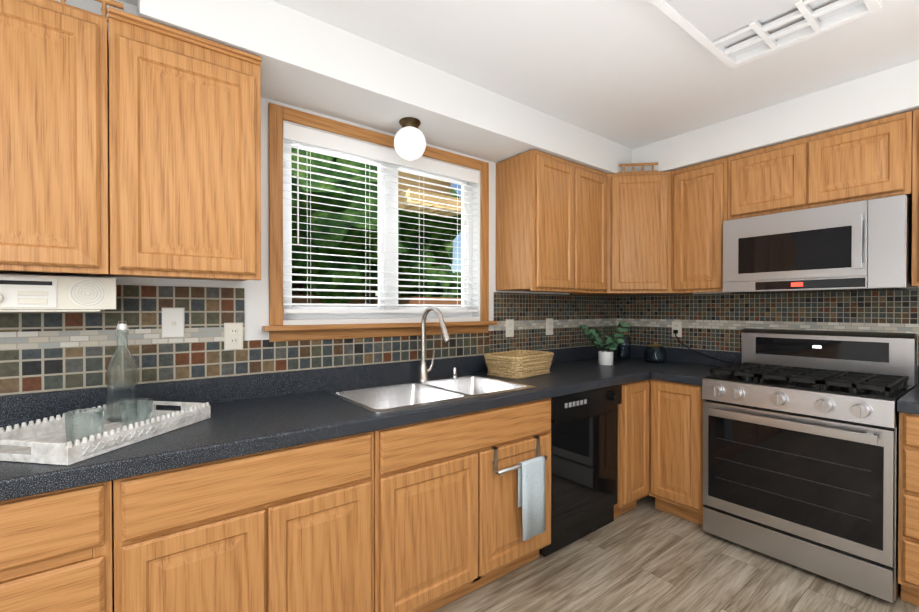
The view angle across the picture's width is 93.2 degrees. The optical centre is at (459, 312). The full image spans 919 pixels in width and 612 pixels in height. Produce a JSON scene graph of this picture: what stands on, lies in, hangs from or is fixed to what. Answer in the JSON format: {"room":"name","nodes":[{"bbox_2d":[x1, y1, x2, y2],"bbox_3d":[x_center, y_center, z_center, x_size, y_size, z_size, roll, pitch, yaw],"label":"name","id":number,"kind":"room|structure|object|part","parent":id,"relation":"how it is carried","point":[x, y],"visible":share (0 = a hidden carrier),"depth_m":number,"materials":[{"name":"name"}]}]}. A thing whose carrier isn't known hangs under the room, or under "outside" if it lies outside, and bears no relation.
{"room":"kitchen","nodes":[
{"label":"kitchen","id":0,"kind":"room"},
{"bbox_2d":[0,274,116,311],"bbox_3d":[-1.488,-0.057,1.278,0.752,0.111,0.208,0,1,-38],"label":"radio","id":1,"kind":"object","parent":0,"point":[38,292],"visible":1,"depth_m":1.35,"materials":[{"name":"white plastic"}]},
{"bbox_2d":[0,0,604,395],"bbox_3d":[-0.850,0.048,2.013,5.600,2.400,0.150,0,0,-38],"label":"wall","id":2,"kind":"structure","parent":0,"point":[256,300],"depth_m":1.91,"materials":[{"name":"white paint"}]},
{"bbox_2d":[0,0,115,276],"bbox_3d":[-1.547,-0.526,1.158,0.956,0.795,0.336,0,1,-38],"label":"upper cabinet","id":3,"kind":"object","parent":2,"relation":"attached to","point":[58,61],"depth_m":1.25,"materials":[{"name":"brown wood"}]},
{"bbox_2d":[112,0,261,280],"bbox_3d":[-0.996,-0.530,1.585,0.438,0.799,0.336,0,1,-38],"label":"upper cabinet","id":4,"kind":"object","parent":2,"relation":"attached to","point":[132,148],"depth_m":1.44,"materials":[{"name":"brown wood"}]},
{"bbox_2d":[0,285,615,395],"bbox_3d":[-0.407,0.071,2.257,4.300,0.389,0.006,0,0,-38],"label":"tile backsplash","id":5,"kind":"structure","parent":2,"relation":"attached to","point":[48,351],"depth_m":1.76,"materials":[{"name":"tile"}]},
{"bbox_2d":[162,308,184,337],"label":"light switch","id":6,"kind":"object","parent":5,"relation":"attached to","point":[173,322],"depth_m":1.70,"materials":[{"name":"beige plastic"}]},
{"bbox_2d":[224,323,242,350],"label":"outlet","id":7,"kind":"object","parent":5,"relation":"attached to","point":[233,332],"depth_m":1.82,"materials":[{"name":"beige plastic"}]},
{"bbox_2d":[506,319,513,336],"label":"outlet","id":8,"kind":"object","parent":5,"relation":"attached to","point":[509,322],"depth_m":2.82,"materials":[{"name":"beige plastic"}]},
{"bbox_2d":[546,318,552,334],"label":"outlet","id":9,"kind":"object","parent":5,"relation":"attached to","point":[549,322],"depth_m":3.05,"materials":[{"name":"beige plastic"}]},
{"bbox_2d":[262,103,496,341],"bbox_3d":[-0.353,-0.398,2.336,1.346,1.052,0.180,0,1,-38],"label":"window","id":10,"kind":"structure","parent":2,"relation":"in","point":[277,329],"depth_m":2.26,"materials":[{"name":"brown wood"}]},
{"bbox_3d":[-0.392,-0.416,2.386,1.164,0.895,0.045,0,1,-38],"label":"vinyl window frame","id":11,"kind":"part","parent":10,"relation":"part of","materials":[{"name":"white plastic"}]},
{"bbox_2d":[283,122,478,312],"bbox_3d":[-0.354,-0.430,2.337,1.156,0.862,0.060,0,1,-38],"label":"window blinds","id":12,"kind":"object","parent":10,"relation":"attached to","point":[300,134],"visible":0.9,"depth_m":2.24,"materials":[{"name":"white plastic"}]},
{"bbox_2d":[496,149,611,295],"bbox_3d":[0.621,-0.540,2.839,0.734,0.801,0.336,0,1,-38],"label":"upper cabinet","id":13,"kind":"object","parent":2,"relation":"attached to","point":[554,214],"depth_m":2.65,"materials":[{"name":"brown wood"}]},
{"bbox_2d":[600,162,683,295],"bbox_3d":[1.235,-0.569,3.143,0.606,0.879,0.607,0,1,-38],"label":"upper cabinet","id":14,"kind":"object","parent":2,"relation":"attached to","point":[641,200],"depth_m":2.90,"materials":[{"name":"brown wood"}]},
{"bbox_2d":[120,0,918,173],"bbox_3d":[0.513,-1.085,0.246,5.600,0.310,4.600,0,1,-38],"label":"ceiling","id":15,"kind":"structure","parent":0,"point":[607,86],"depth_m":2.00,"materials":[{"name":"white paint"}]},
{"bbox_2d":[394,117,425,159],"bbox_3d":[-0.244,-0.849,2.147,0.158,0.186,0.158,0,1,-38],"label":"globe ceiling light","id":16,"kind":"object","parent":15,"relation":"attached to","point":[409,141],"visible":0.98,"depth_m":2.10,"materials":[{"name":"white glass"}]},
{"bbox_2d":[649,0,881,68],"bbox_3d":[0.813,-1.094,1.295,1.260,0.104,0.470,0,1,-38],"label":"ceiling light fixture","id":17,"kind":"object","parent":15,"relation":"attached to","point":[730,34],"visible":1,"depth_m":1.57,"materials":[{"name":"white paint"}]},
{"bbox_2d":[433,493,918,611],"bbox_3d":[0.513,1.300,0.263,5.300,0.080,4.300,0,1,-38],"label":"floor","id":18,"kind":"structure","parent":0,"point":[645,555],"depth_m":2.02,"materials":[{"name":"wood"}]},
{"bbox_2d":[0,306,691,611],"bbox_3d":[-0.207,0.610,2.000,4.298,1.273,0.660,0,0,-38],"label":"base cabinet","id":19,"kind":"object","parent":18,"relation":"on","point":[422,484],"depth_m":1.45,"materials":[{"name":"brown wood"}]},
{"bbox_2d":[0,344,918,501],"bbox_3d":[0.571,0.349,0.996,4.298,0.148,3.198,0,1,-38],"label":"countertop","id":20,"kind":"structure","parent":19,"relation":"on","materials":[{"name":"stone"}]},
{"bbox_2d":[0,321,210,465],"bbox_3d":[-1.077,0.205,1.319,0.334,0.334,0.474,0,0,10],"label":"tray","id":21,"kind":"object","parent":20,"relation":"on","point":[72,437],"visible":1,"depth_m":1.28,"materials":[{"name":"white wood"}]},
{"bbox_2d":[107,321,137,421],"bbox_3d":[-1.138,0.195,1.466,0.083,0.331,0.083,0,1,-38],"label":"bottle","id":22,"kind":"object","parent":21,"relation":"on","point":[112,402],"depth_m":1.45,"materials":[{"name":"clear glass"}]},
{"bbox_2d":[323,374,535,412],"bbox_3d":[-0.130,0.466,2.074,0.874,0.204,0.554,0,1,-38],"label":"sink","id":23,"kind":"object","parent":20,"relation":"in","point":[421,392],"depth_m":2.14,"materials":[{"name":"silver metal"}]},
{"bbox_2d":[418,306,457,380],"bbox_3d":[-0.054,0.164,2.298,0.257,0.397,0.260,0,1,-38],"label":"faucet","id":24,"kind":"object","parent":20,"relation":"on","point":[423,371],"depth_m":2.30,"materials":[{"name":"silver metal"}]},
{"bbox_2d":[484,350,553,378],"bbox_3d":[0.353,0.302,2.568,0.284,0.124,0.395,0,1,44],"label":"basket","id":25,"kind":"object","parent":20,"relation":"on","point":[515,365],"visible":1,"depth_m":2.46,"materials":[{"name":"wicker"}]},
{"bbox_2d":[579,323,630,364],"bbox_3d":[0.988,0.216,2.979,0.343,0.289,0.255,0,1,-38],"label":"plant","id":26,"kind":"object","parent":20,"relation":"on","point":[605,357],"visible":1,"depth_m":2.96,"materials":[{"name":"green plant"}]},
{"bbox_2d":[617,331,630,358],"bbox_3d":[1.283,0.248,3.383,0.098,0.215,0.098,0,1,-38],"label":"jar","id":27,"kind":"object","parent":20,"relation":"on","point":[624,350],"visible":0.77,"depth_m":3.34,"materials":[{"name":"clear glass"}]},
{"bbox_2d":[644,342,666,362],"bbox_3d":[1.401,0.285,3.108,0.147,0.145,0.147,0,1,-38],"label":"jar","id":28,"kind":"object","parent":20,"relation":"on","point":[655,352],"visible":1,"depth_m":3.06,"materials":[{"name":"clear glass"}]},
{"bbox_2d":[492,386,559,565],"bbox_3d":[0.289,0.702,1.943,0.330,0.666,0.039,0,0,-38],"label":"base cabinet","id":29,"kind":"object","parent":18,"relation":"on","point":[521,421],"depth_m":1.97,"materials":[{"name":"brown wood"}]},
{"bbox_2d":[539,384,621,556],"bbox_3d":[0.524,0.825,2.564,0.608,0.816,0.632,0,1,-38],"label":"dishwasher","id":30,"kind":"object","parent":18,"relation":"on","point":[584,462],"visible":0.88,"depth_m":2.33,"materials":[{"name":"black metal"}]},
{"bbox_2d":[652,349,741,524],"bbox_3d":[1.520,0.752,2.737,0.668,0.978,0.292,0,0,-38],"label":"base cabinet","id":31,"kind":"object","parent":18,"relation":"on","point":[677,401],"depth_m":2.58,"materials":[{"name":"brown wood"}]},
{"bbox_2d":[702,328,916,602],"bbox_3d":[1.811,0.676,2.291,0.687,1.140,0.760,0,1,-38],"label":"range","id":32,"kind":"object","parent":18,"relation":"on","point":[800,448],"visible":0.98,"depth_m":2.11,"materials":[{"name":"silver metal"}]},
{"bbox_2d":[897,376,918,605],"bbox_3d":[2.543,0.761,1.438,0.641,0.978,1.476,0,0,-38],"label":"base cabinet","id":33,"kind":"object","parent":18,"relation":"on","point":[907,405],"depth_m":1.80,"materials":[{"name":"brown wood"}]},
{"bbox_2d":[643,286,918,380],"bbox_3d":[2.664,0.049,1.928,0.150,2.400,4.290,0,0,-38],"label":"wall","id":34,"kind":"structure","parent":0,"point":[918,286],"depth_m":3.02,"materials":[{"name":"white paint"}]},
{"bbox_2d":[672,157,727,293],"bbox_3d":[1.633,-0.540,2.851,0.335,0.801,0.338,0,1,-38],"label":"upper cabinet","id":35,"kind":"object","parent":34,"relation":"attached to","point":[700,191],"depth_m":2.74,"materials":[{"name":"brown wood"}]},
{"bbox_2d":[616,288,918,386],"bbox_3d":[2.277,0.211,2.300,0.006,0.670,3.170,0,0,-38],"label":"tile backsplash","id":36,"kind":"structure","parent":34,"relation":"attached to","point":[717,322],"depth_m":2.80,"materials":[{"name":"tile"}]},
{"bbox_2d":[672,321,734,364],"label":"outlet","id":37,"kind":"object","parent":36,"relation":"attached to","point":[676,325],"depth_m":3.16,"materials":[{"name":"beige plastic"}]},
{"bbox_2d":[728,110,915,219],"bbox_3d":[1.975,-0.752,2.409,0.335,0.371,0.774,0,1,-38],"label":"upper cabinet","id":38,"kind":"object","parent":34,"relation":"attached to","point":[875,159],"depth_m":2.24,"materials":[{"name":"brown wood"}]},
{"bbox_2d":[723,195,917,293],"bbox_3d":[1.932,-0.326,2.379,0.441,0.427,0.760,0,1,-38],"label":"microwave","id":39,"kind":"object","parent":38,"relation":"attached to","point":[862,246],"visible":1,"depth_m":2.20,"materials":[{"name":"silver metal"}]},
{"bbox_2d":[908,109,918,285],"bbox_3d":[2.450,-0.533,1.797,0.335,0.801,0.773,0,1,-38],"label":"upper cabinet","id":40,"kind":"object","parent":34,"relation":"attached to","point":[914,196],"depth_m":2.00,"materials":[{"name":"brown wood"}]},
{"label":"outside","id":41,"kind":"structure","parent":0,"visible":0},
{"bbox_2d":[291,147,460,306],"bbox_3d":[-19.315,-2.318,38.299,130.000,7.873,79.843,0,1,-38],"label":"window view","id":42,"kind":"object","parent":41,"point":[415,246],"visible":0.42,"depth_m":7.23,"materials":[{"name":"green plant"}]}
]}

